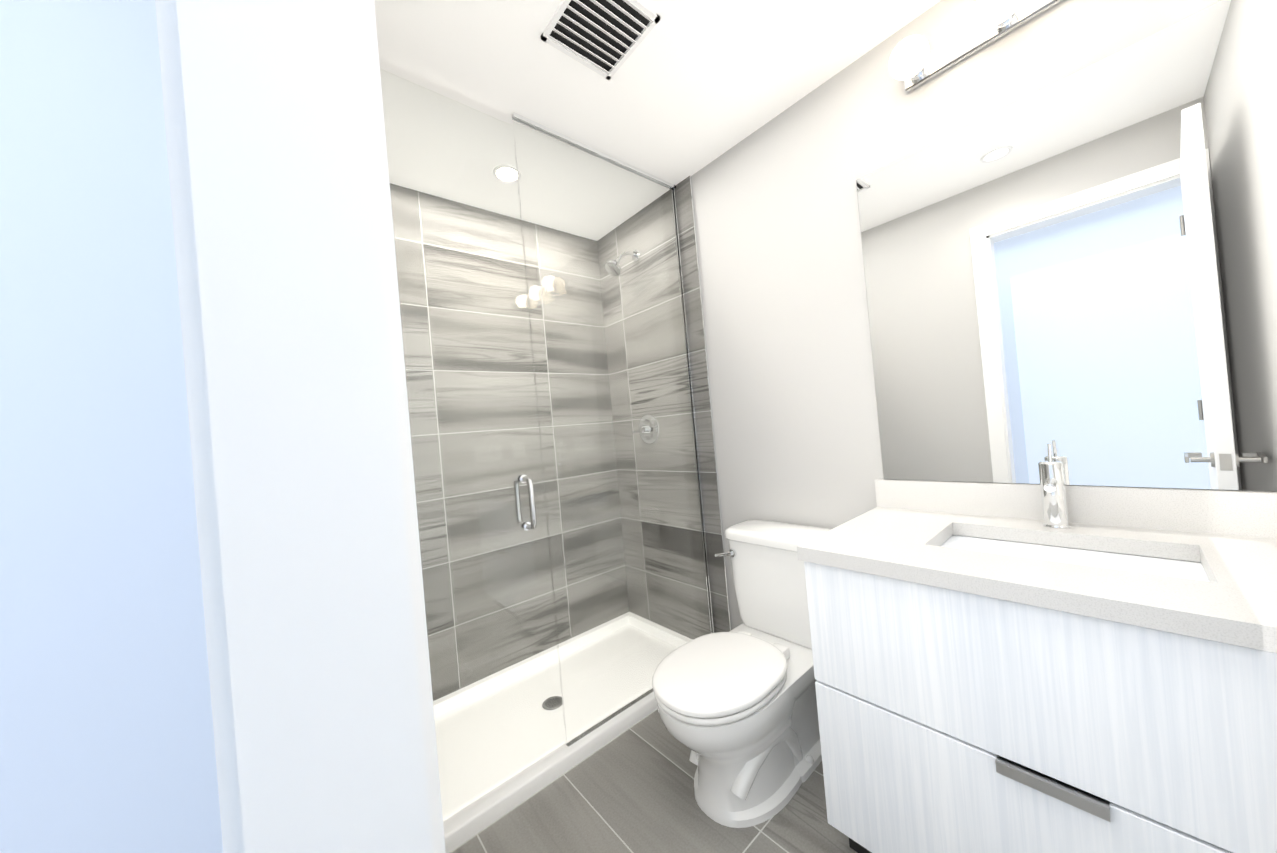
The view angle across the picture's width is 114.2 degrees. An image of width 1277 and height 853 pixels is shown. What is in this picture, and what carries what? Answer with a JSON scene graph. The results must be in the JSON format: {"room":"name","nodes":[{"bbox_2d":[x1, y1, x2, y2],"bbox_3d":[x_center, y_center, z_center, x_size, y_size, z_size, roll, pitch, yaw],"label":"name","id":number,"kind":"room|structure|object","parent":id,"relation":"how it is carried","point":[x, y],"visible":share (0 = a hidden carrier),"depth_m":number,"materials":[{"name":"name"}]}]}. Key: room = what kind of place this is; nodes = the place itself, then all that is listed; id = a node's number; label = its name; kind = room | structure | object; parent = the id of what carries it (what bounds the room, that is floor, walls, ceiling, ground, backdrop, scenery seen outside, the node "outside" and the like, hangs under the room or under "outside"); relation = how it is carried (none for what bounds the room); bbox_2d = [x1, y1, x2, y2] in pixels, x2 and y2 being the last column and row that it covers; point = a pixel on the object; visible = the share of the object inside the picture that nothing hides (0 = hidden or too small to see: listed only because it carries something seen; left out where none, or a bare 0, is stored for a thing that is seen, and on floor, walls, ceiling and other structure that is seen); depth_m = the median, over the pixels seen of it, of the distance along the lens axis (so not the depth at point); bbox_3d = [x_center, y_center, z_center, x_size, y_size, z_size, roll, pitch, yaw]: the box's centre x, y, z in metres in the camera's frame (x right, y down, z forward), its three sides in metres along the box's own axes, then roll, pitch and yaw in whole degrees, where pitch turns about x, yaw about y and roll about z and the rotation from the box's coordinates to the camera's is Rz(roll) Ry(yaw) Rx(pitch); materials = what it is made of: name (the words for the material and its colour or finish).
{"room":"bathroom","nodes":[
{"label":"bathroom","id":0,"kind":"room"},
{"bbox_2d":[0,0,222,852],"bbox_3d":[-1.310,0.108,0.629,1.100,2.430,0.100,-5,-1,-41],"label":"wall","id":1,"kind":"structure","parent":0,"point":[106,736],"depth_m":0.78,"materials":[{"name":"white paint"}]},
{"bbox_2d":[450,708,856,852],"bbox_3d":[0.153,1.233,1.219,1.745,0.060,2.635,-5,-1,-41],"label":"floor","id":2,"kind":"structure","parent":0,"point":[630,789],"depth_m":1.29,"materials":[{"name":"tile"}]},
{"bbox_2d":[433,612,692,852],"bbox_3d":[-0.390,1.229,1.867,1.523,0.052,0.746,-5,-1,-41],"label":"shower pan","id":3,"kind":"object","parent":2,"relation":"on","point":[478,815],"visible":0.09,"depth_m":1.76,"materials":[{"name":"white ceramic"}]},
{"bbox_2d":[380,70,566,822],"bbox_3d":[-0.605,0.043,1.344,0.619,2.314,0.010,-5,-1,-41],"label":"shower glass door","id":4,"kind":"structure","parent":3,"relation":"attached to","point":[477,441],"depth_m":1.39,"materials":[{"name":"clear glass"}]},
{"bbox_2d":[542,696,563,710],"bbox_3d":[-0.383,1.239,1.852,0.094,0.007,0.094,-5,-1,-41],"label":"shower drain","id":5,"kind":"object","parent":3,"relation":"in","point":[553,703],"depth_m":1.84,"materials":[{"name":"silver metal"}]},
{"bbox_2d":[513,118,712,744],"bbox_3d":[-0.041,-0.017,1.829,0.865,2.362,0.010,-5,-1,-41],"label":"glass panel","id":6,"kind":"object","parent":3,"relation":"attached to","point":[612,420],"visible":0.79,"depth_m":1.77,"materials":[{"name":"clear glass"}]},
{"bbox_2d":[512,112,714,746],"bbox_3d":[-0.285,-0.001,1.620,1.514,2.377,0.140,-5,-1,-41],"label":"shower frame","id":7,"kind":"object","parent":3,"relation":"on","point":[527,526],"visible":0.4,"depth_m":1.99,"materials":[{"name":"silver metal"}]},
{"bbox_2d":[652,520,830,827],"bbox_3d":[0.388,0.805,1.465,0.815,0.756,0.468,-5,-1,-41],"label":"toilet","id":8,"kind":"object","parent":2,"relation":"on","point":[737,709],"visible":0.94,"depth_m":1.33,"materials":[{"name":"white ceramic"}]},
{"bbox_2d":[797,479,1276,852],"bbox_3d":[0.969,0.653,0.953,0.581,0.950,0.899,-5,-1,-41],"label":"bathroom vanity","id":9,"kind":"object","parent":2,"relation":"on","point":[1000,668],"visible":1,"depth_m":0.83,"materials":[{"name":"white wood-grain laminate"},{"name":"metal"}]},
{"bbox_2d":[1038,444,1069,527],"bbox_3d":[1.078,0.155,1.079,0.094,0.216,0.052,-5,-1,-41],"label":"faucet","id":10,"kind":"object","parent":9,"relation":"on","point":[1053,494],"visible":1,"depth_m":1.07,"materials":[{"name":"silver metal"}]},
{"bbox_2d":[374,0,940,240],"bbox_3d":[-0.365,-1.235,0.649,2.965,0.080,3.140,-5,-1,-41],"label":"ceiling","id":11,"kind":"structure","parent":0,"point":[689,88],"depth_m":1.49,"materials":[{"name":"white paint"}]},
{"bbox_2d":[493,165,520,181],"bbox_3d":[-0.603,-1.160,1.900,0.124,0.008,0.124,-5,-1,-41],"label":"recessed light","id":12,"kind":"object","parent":11,"relation":"in","point":[511,172],"depth_m":1.89,"materials":[{"name":"white paint"}]},
{"bbox_2d":[541,0,659,79],"bbox_3d":[-0.117,-1.206,1.252,0.260,0.012,0.260,-5,-1,-41],"label":"ceiling vent","id":13,"kind":"object","parent":11,"relation":"in","point":[604,38],"visible":1,"depth_m":1.26,"materials":[{"name":"white paint"}]},
{"bbox_2d":[692,0,1276,629],"bbox_3d":[0.665,-0.058,1.761,0.106,2.430,2.635,-5,-1,-41],"label":"wall","id":14,"kind":"structure","parent":0,"point":[1077,270],"depth_m":1.18,"materials":[{"name":"white paint"}]},
{"bbox_2d":[597,176,729,638],"bbox_3d":[0.102,-0.030,2.340,0.010,2.378,0.803,-5,-1,-41],"label":"wall tile","id":15,"kind":"structure","parent":14,"relation":"attached to","point":[702,403],"depth_m":2.29,"materials":[{"name":"grey tile"}]},
{"bbox_2d":[605,250,639,276],"bbox_3d":[-0.091,-0.919,2.303,0.220,0.174,0.094,-5,-1,-41],"label":"shower head","id":16,"kind":"object","parent":15,"relation":"attached to","point":[617,271],"depth_m":2.27},
{"bbox_2d":[632,414,658,443],"bbox_3d":[0.036,0.017,2.362,0.066,0.170,0.171,-5,-1,-41],"label":"shower valve","id":17,"kind":"object","parent":15,"relation":"attached to","point":[649,420],"depth_m":2.36,"materials":[{"name":"silver metal"}]},
{"bbox_2d":[690,175,731,630],"bbox_3d":[0.362,-0.055,2.033,0.012,2.378,0.003,-5,-1,-41],"label":"tile trim","id":18,"kind":"structure","parent":14,"relation":"attached to","point":[710,401],"depth_m":2.03,"materials":[{"name":"silver metal"}]},
{"bbox_2d":[889,0,1062,92],"bbox_3d":[0.981,-1.129,1.096,0.156,0.104,0.552,-5,-1,-41],"label":"sconce","id":19,"kind":"object","parent":14,"relation":"attached to","point":[914,63],"visible":1,"depth_m":1.20,"materials":[{"name":"silver metal"}]},
{"bbox_3d":[-0.814,0.075,2.159,1.645,2.430,0.100,-5,-1,-41],"label":"wall","id":20,"kind":"structure","parent":0,"visible":0},
{"bbox_2d":[390,183,628,700],"bbox_3d":[-0.735,0.042,2.157,1.525,2.378,0.010,-5,-1,-41],"label":"wall tile","id":21,"kind":"structure","parent":20,"relation":"attached to","point":[452,405],"depth_m":2.17,"materials":[{"name":"grey tile"}]},
{"bbox_3d":[-0.572,0.043,0.700,0.120,2.430,2.435,-5,-1,-41],"label":"wall","id":22,"kind":"structure","parent":0,"visible":0},
{"bbox_2d":[155,0,445,852],"bbox_3d":[-0.042,0.108,0.088,0.144,2.200,0.823,-5,-1,-41],"label":"door frame","id":23,"kind":"structure","parent":22,"relation":"attached to","point":[323,720],"depth_m":0.33,"materials":[{"name":"white paint"}]}
]}

